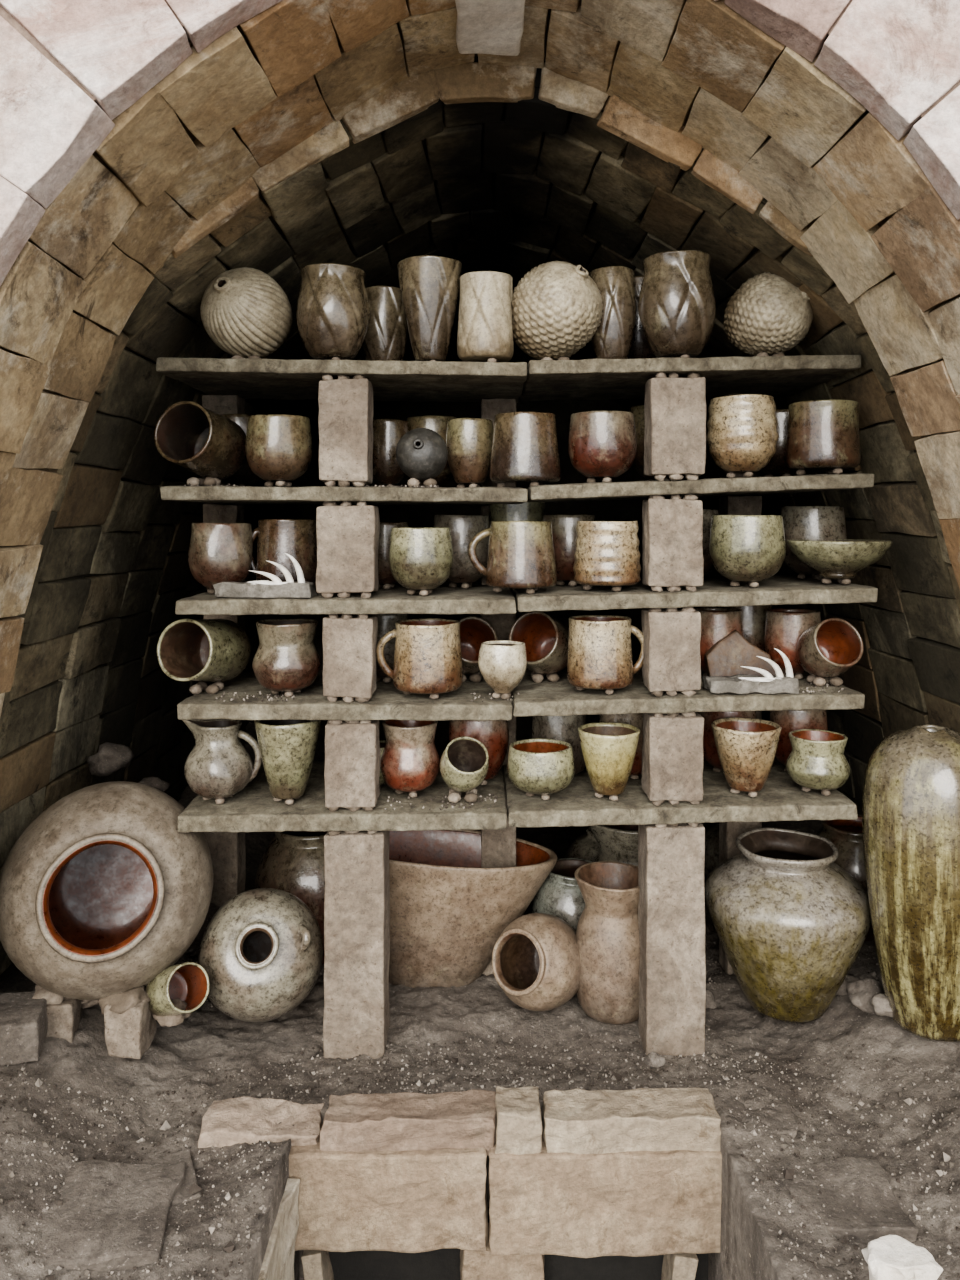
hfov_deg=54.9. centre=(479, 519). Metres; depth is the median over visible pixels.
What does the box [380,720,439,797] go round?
vase
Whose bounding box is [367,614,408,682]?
tea cup
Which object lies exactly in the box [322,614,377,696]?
post
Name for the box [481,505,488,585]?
post
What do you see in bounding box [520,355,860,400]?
shelf
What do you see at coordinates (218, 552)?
tea cup
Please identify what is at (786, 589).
shelf
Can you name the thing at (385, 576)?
tea cup
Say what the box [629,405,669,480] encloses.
tea cup
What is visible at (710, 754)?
tea cup
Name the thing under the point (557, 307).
vase
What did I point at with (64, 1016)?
brick
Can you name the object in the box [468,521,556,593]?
mug
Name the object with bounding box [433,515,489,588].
tea cup
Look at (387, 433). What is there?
tea cup
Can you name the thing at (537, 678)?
clay piece
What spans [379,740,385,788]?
tea cup
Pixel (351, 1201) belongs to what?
lintel slab
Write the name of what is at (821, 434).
cup
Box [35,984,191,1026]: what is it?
support wads
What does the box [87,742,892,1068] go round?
rubble stones
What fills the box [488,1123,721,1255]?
lintel slab
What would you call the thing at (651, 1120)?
brick
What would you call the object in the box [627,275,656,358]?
vase
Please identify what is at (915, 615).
wall
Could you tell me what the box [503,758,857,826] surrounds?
shelf
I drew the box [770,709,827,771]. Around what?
tea cup
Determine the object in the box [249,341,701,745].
wall
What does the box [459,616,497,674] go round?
tea cup
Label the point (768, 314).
vase
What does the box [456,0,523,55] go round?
keystone
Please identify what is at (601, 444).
tea cup
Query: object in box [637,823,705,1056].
post
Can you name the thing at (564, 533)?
mug
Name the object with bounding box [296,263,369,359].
vase
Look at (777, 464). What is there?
tea cup
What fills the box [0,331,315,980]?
wall
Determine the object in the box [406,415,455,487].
tea cup
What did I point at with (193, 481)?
clay piece
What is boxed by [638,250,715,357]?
vase
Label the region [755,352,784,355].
clay piece
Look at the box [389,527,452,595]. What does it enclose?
tea cup
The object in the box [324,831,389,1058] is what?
post
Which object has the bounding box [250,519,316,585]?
mug
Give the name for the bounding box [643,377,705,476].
post
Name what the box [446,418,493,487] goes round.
tea cup
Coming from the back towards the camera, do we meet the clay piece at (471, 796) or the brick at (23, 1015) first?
the clay piece at (471, 796)
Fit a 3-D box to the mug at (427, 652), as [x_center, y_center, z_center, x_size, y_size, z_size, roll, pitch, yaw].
[-0.092,0.233,1.552,0.128,0.125,0.117,0,0,35]
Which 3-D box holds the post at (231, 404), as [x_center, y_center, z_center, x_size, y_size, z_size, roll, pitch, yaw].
[-0.493,-0.147,1.781,0.071,0.183,0.067,0,0,0]
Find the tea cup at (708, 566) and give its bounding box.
[702,509,718,576]
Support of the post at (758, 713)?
on the shelf at (780, 798)
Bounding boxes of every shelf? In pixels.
[156,357,526,402]
[160,486,527,504]
[175,584,515,614]
[177,670,512,720]
[177,760,506,832]
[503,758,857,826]
[511,575,877,611]
[511,665,864,716]
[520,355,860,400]
[527,473,873,502]
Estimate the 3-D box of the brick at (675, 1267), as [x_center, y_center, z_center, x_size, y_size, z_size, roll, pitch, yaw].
[0.266,1.116,1.286,0.033,0.219,0.058,9,0,0]
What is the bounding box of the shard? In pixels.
[704,630,775,677]
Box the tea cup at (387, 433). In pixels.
[373,419,408,486]
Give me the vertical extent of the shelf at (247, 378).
0.034 m
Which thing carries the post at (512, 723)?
on the shelf at (253, 808)
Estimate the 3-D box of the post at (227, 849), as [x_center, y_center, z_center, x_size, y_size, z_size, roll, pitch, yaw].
[-0.492,0.697,1.781,0.070,0.395,0.069,0,0,0]
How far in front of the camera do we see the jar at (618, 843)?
1.79 m
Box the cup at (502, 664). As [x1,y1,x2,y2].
[478,640,526,699]
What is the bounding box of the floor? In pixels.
[0,722,959,1279]
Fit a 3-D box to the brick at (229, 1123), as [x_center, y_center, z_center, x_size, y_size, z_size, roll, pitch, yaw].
[-0.308,0.868,1.306,0.173,0.066,0.082,2,0,-3]
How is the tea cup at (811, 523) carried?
on the shelf at (786, 589)
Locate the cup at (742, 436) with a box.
[706,394,778,477]
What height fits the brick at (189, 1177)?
0.049 m
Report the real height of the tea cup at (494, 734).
0.125 m
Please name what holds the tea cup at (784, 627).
on the shelf at (545, 698)
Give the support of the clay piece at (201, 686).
on the shelf at (387, 702)
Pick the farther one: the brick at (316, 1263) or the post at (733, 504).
the post at (733, 504)
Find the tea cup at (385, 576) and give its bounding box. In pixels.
[378,522,408,588]
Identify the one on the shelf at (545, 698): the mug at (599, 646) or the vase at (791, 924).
the mug at (599, 646)
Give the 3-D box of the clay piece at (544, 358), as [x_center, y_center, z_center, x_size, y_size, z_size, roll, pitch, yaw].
[0.127,-0.267,1.569,0.051,0.018,0.052,0,0,0]
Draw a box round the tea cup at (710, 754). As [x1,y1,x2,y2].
[699,711,756,771]
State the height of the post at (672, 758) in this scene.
0.139 m
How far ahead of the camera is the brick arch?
1.20 m
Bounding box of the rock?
[862,1234,942,1279]
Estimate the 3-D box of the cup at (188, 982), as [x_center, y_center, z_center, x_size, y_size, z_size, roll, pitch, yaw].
[-0.474,0.736,1.448,0.100,0.096,0.076,0,0,45]
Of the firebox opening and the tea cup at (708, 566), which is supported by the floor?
the firebox opening
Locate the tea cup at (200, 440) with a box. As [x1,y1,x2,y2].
[154,401,245,479]
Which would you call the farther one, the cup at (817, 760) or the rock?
the cup at (817, 760)
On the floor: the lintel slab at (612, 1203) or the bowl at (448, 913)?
the bowl at (448, 913)
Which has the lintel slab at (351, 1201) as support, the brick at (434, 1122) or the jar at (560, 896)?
the brick at (434, 1122)
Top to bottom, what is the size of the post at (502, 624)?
0.146 m
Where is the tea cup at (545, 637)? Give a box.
[509,611,568,674]
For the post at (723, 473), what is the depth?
1.75 m
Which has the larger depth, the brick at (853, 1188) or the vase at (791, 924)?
the vase at (791, 924)
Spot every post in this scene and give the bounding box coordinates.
[202,395,244,485]
[202,504,244,581]
[203,615,244,629]
[203,832,245,906]
[204,719,245,747]
[316,505,379,592]
[318,379,373,483]
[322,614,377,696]
[324,720,379,807]
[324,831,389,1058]
[461,1226,544,1279]
[481,398,516,487]
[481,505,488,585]
[481,614,515,639]
[481,793,515,975]
[502,696,516,766]
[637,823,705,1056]
[642,499,703,586]
[642,608,701,691]
[642,712,703,801]
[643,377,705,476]
[719,393,761,477]
[719,495,761,577]
[719,821,761,973]
[756,711,762,718]
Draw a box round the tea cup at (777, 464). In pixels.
[759,409,795,476]
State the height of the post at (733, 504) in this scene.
0.160 m
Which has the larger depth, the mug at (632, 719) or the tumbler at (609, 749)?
the mug at (632, 719)
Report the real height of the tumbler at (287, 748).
0.142 m
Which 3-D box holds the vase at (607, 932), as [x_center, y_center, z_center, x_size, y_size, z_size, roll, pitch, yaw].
[0.231,0.734,1.611,0.134,0.233,0.133,0,0,0]
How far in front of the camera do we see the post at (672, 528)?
1.49 m
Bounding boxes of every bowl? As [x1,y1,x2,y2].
[323,829,556,987]
[507,738,574,799]
[786,539,892,584]
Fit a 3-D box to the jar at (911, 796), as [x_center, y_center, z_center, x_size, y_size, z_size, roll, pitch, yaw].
[0.709,0.555,1.450,0.201,0.460,0.202,0,0,0]
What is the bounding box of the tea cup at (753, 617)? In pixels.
[719,605,771,651]
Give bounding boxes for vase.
[200,267,292,357]
[252,618,320,696]
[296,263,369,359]
[362,286,408,360]
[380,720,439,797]
[397,255,461,360]
[457,271,513,361]
[511,261,602,359]
[574,861,639,1024]
[589,266,635,358]
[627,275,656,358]
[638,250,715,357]
[705,827,871,1022]
[724,272,812,355]
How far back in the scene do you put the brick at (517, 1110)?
1.27 m
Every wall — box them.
[0,0,959,288]
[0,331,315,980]
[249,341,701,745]
[677,323,959,814]
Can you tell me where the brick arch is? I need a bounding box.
[0,0,959,720]
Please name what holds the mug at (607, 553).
on the shelf at (786, 589)
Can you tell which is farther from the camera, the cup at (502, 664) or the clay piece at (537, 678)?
the clay piece at (537, 678)
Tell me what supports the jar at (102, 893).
on the support wads
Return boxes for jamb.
[259,1176,297,1279]
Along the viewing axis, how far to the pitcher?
1.52 m
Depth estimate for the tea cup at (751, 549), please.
1.50 m
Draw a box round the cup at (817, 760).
[785,729,850,795]
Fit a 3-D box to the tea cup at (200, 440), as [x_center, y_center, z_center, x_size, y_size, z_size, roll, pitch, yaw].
[-0.467,-0.131,1.557,0.112,0.127,0.142,0,0,14]
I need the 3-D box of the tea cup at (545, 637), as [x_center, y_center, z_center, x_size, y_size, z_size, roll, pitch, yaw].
[0.113,0.218,1.644,0.104,0.116,0.123,0,0,32]
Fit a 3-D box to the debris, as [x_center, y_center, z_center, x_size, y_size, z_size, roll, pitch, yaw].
[0.056,0.205,1.530,1.075,0.530,0.081,0,0,0]
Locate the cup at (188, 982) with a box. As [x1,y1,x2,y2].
[145,962,209,1015]
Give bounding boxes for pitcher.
[182,719,261,803]
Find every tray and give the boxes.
[213,553,318,597]
[702,648,801,693]
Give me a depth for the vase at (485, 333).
1.50 m
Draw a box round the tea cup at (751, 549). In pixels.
[709,515,785,587]
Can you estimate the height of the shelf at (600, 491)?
0.046 m
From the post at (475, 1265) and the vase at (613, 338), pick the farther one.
the vase at (613, 338)
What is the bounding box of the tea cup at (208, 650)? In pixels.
[157,619,250,681]
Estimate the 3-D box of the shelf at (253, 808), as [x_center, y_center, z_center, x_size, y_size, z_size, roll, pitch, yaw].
[-0.222,0.484,1.648,0.534,0.035,0.345,0,0,0]
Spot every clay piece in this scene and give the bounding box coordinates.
[187,477,220,485]
[189,681,223,694]
[231,355,261,358]
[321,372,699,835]
[407,478,436,487]
[448,788,477,802]
[462,672,481,682]
[530,672,559,682]
[541,357,569,359]
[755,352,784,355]
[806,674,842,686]
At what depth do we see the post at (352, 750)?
1.48 m
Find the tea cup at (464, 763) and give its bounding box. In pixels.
[440,736,488,792]
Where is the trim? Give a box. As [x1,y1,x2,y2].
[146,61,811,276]
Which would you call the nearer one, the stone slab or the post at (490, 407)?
the stone slab
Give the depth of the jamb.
1.19 m
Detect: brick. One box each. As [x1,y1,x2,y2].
[0,990,47,1067]
[47,997,85,1042]
[104,985,156,1058]
[136,1144,204,1207]
[196,1098,324,1149]
[301,1249,333,1279]
[323,1091,494,1157]
[493,1086,541,1161]
[541,1086,719,1154]
[661,1255,696,1279]
[784,1156,918,1243]
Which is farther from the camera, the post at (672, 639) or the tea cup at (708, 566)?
the tea cup at (708, 566)
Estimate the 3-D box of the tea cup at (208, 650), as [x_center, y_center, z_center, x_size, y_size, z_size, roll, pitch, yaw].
[-0.464,0.221,1.562,0.109,0.120,0.142,0,0,16]
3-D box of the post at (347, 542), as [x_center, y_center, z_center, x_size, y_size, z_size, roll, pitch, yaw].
[-0.216,0.047,1.520,0.098,0.144,0.073,0,0,0]
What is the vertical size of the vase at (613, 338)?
0.171 m
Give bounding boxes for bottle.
[354,285,409,360]
[396,428,447,480]
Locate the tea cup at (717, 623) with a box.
[694,607,742,675]
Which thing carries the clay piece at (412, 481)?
on the shelf at (392, 495)
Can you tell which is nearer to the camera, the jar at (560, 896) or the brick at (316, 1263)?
the brick at (316, 1263)
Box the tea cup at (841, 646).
[796,618,863,677]
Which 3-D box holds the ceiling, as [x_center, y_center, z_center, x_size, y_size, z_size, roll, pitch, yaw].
[0.022,0.164,2.330,1.680,1.733,1.940,0,0,0]
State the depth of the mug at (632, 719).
1.62 m
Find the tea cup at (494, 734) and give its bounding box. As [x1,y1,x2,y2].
[449,720,508,784]
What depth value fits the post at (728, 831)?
1.75 m
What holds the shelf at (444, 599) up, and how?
on the post at (502, 624)
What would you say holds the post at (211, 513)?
on the shelf at (444, 599)
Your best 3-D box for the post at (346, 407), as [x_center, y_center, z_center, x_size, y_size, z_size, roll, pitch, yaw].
[-0.220,-0.144,1.519,0.085,0.170,0.072,0,0,0]
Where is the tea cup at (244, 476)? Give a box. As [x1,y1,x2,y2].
[220,414,261,485]
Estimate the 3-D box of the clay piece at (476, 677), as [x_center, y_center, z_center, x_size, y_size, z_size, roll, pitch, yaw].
[-0.022,0.286,1.685,0.050,0.018,0.052,0,0,0]
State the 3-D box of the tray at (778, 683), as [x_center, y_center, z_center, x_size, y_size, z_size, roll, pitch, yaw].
[0.444,0.244,1.513,0.153,0.071,0.060,0,0,0]
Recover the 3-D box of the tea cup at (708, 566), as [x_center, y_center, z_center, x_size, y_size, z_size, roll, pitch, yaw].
[0.381,0.047,1.678,0.108,0.134,0.108,0,0,0]
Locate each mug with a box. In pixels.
[245,414,311,486]
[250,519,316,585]
[376,618,462,698]
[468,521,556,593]
[490,411,560,486]
[543,514,595,586]
[567,615,643,694]
[573,521,640,591]
[599,713,642,778]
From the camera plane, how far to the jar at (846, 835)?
1.73 m
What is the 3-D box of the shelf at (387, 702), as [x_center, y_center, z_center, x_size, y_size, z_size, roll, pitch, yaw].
[-0.216,0.307,1.648,0.543,0.031,0.345,0,0,0]
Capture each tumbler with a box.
[254,720,320,804]
[532,715,585,773]
[578,722,639,800]
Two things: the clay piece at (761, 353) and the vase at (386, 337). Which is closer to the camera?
the clay piece at (761, 353)
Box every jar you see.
[0,781,213,999]
[198,888,322,1022]
[254,831,325,963]
[492,913,579,1010]
[532,858,591,930]
[564,827,598,861]
[589,825,638,866]
[704,823,719,932]
[816,814,873,940]
[862,724,959,1041]
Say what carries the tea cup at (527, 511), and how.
on the shelf at (786, 589)
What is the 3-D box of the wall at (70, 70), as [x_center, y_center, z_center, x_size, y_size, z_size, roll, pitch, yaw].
[0.022,-0.212,1.010,6.399,4.848,0.056,0,0,0]
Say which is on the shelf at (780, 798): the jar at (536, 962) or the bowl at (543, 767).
the bowl at (543, 767)
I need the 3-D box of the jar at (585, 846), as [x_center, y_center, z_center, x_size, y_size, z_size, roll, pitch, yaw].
[0.257,0.786,1.980,0.170,0.249,0.171,0,0,-9]
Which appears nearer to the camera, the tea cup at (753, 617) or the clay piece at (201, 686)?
the clay piece at (201, 686)
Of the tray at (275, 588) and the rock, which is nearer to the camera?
the rock
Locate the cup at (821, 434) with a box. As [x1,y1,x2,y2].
[786,399,860,474]
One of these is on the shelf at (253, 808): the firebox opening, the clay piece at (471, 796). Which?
the clay piece at (471, 796)
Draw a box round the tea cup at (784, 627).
[764,608,820,678]
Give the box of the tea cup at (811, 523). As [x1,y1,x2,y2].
[780,506,846,579]
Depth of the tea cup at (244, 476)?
1.67 m
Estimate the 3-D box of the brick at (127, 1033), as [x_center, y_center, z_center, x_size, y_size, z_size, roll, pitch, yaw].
[-0.543,0.779,1.440,0.066,0.081,0.087,0,0,0]
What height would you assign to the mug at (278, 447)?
0.118 m
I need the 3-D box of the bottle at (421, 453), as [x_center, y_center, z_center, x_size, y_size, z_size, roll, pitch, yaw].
[-0.097,-0.110,1.549,0.088,0.088,0.086,0,0,31]
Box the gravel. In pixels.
[0,939,959,1279]
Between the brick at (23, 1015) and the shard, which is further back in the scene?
the shard
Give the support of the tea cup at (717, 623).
on the shelf at (545, 698)
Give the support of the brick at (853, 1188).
on the floor
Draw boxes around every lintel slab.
[289,1124,487,1253]
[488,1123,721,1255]
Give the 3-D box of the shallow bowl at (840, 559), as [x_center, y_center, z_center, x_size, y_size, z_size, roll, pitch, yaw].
[0.602,0.071,1.553,0.168,0.075,0.168,0,0,0]
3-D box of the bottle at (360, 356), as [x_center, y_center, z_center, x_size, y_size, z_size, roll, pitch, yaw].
[-0.190,-0.352,1.758,0.114,0.188,0.114,0,0,0]
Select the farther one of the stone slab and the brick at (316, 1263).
the brick at (316, 1263)
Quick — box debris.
[184,483,843,810]
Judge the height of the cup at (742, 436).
0.134 m
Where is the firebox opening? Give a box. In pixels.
[328,1209,707,1279]
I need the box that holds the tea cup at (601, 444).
[568,411,636,482]
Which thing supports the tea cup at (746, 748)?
on the shelf at (780, 798)
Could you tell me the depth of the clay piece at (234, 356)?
1.54 m
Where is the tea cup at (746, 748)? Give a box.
[711,717,780,796]
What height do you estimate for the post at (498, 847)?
0.400 m
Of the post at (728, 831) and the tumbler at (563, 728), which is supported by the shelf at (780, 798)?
the tumbler at (563, 728)
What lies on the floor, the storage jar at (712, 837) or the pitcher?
the storage jar at (712, 837)
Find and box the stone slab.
[34,1156,186,1271]
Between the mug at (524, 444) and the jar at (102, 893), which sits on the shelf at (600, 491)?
the mug at (524, 444)
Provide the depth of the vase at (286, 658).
1.51 m
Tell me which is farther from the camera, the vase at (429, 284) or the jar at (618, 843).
the jar at (618, 843)
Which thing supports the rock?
on the floor
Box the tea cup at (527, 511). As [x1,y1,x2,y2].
[489,502,544,523]
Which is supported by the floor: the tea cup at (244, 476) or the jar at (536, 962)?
the jar at (536, 962)
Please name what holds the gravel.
on the floor
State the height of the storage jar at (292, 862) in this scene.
0.314 m
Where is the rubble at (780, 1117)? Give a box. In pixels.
[720,1099,797,1138]
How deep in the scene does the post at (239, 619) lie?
1.75 m
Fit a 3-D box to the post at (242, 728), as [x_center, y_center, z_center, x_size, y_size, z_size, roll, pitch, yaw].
[-0.493,0.397,1.781,0.070,0.153,0.071,0,0,0]
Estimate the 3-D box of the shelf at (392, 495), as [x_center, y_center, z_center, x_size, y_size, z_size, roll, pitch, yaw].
[-0.218,-0.042,1.648,0.592,0.029,0.346,0,0,0]
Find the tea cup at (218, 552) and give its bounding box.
[188,523,252,593]
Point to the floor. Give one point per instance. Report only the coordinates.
(750, 1249)
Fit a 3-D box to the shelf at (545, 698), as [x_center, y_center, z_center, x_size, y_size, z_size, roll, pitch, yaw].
[0.335,0.296,1.648,0.566,0.039,0.346,0,0,0]
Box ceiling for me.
[20,57,916,736]
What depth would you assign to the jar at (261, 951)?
1.51 m
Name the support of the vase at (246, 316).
on the shelf at (247, 378)

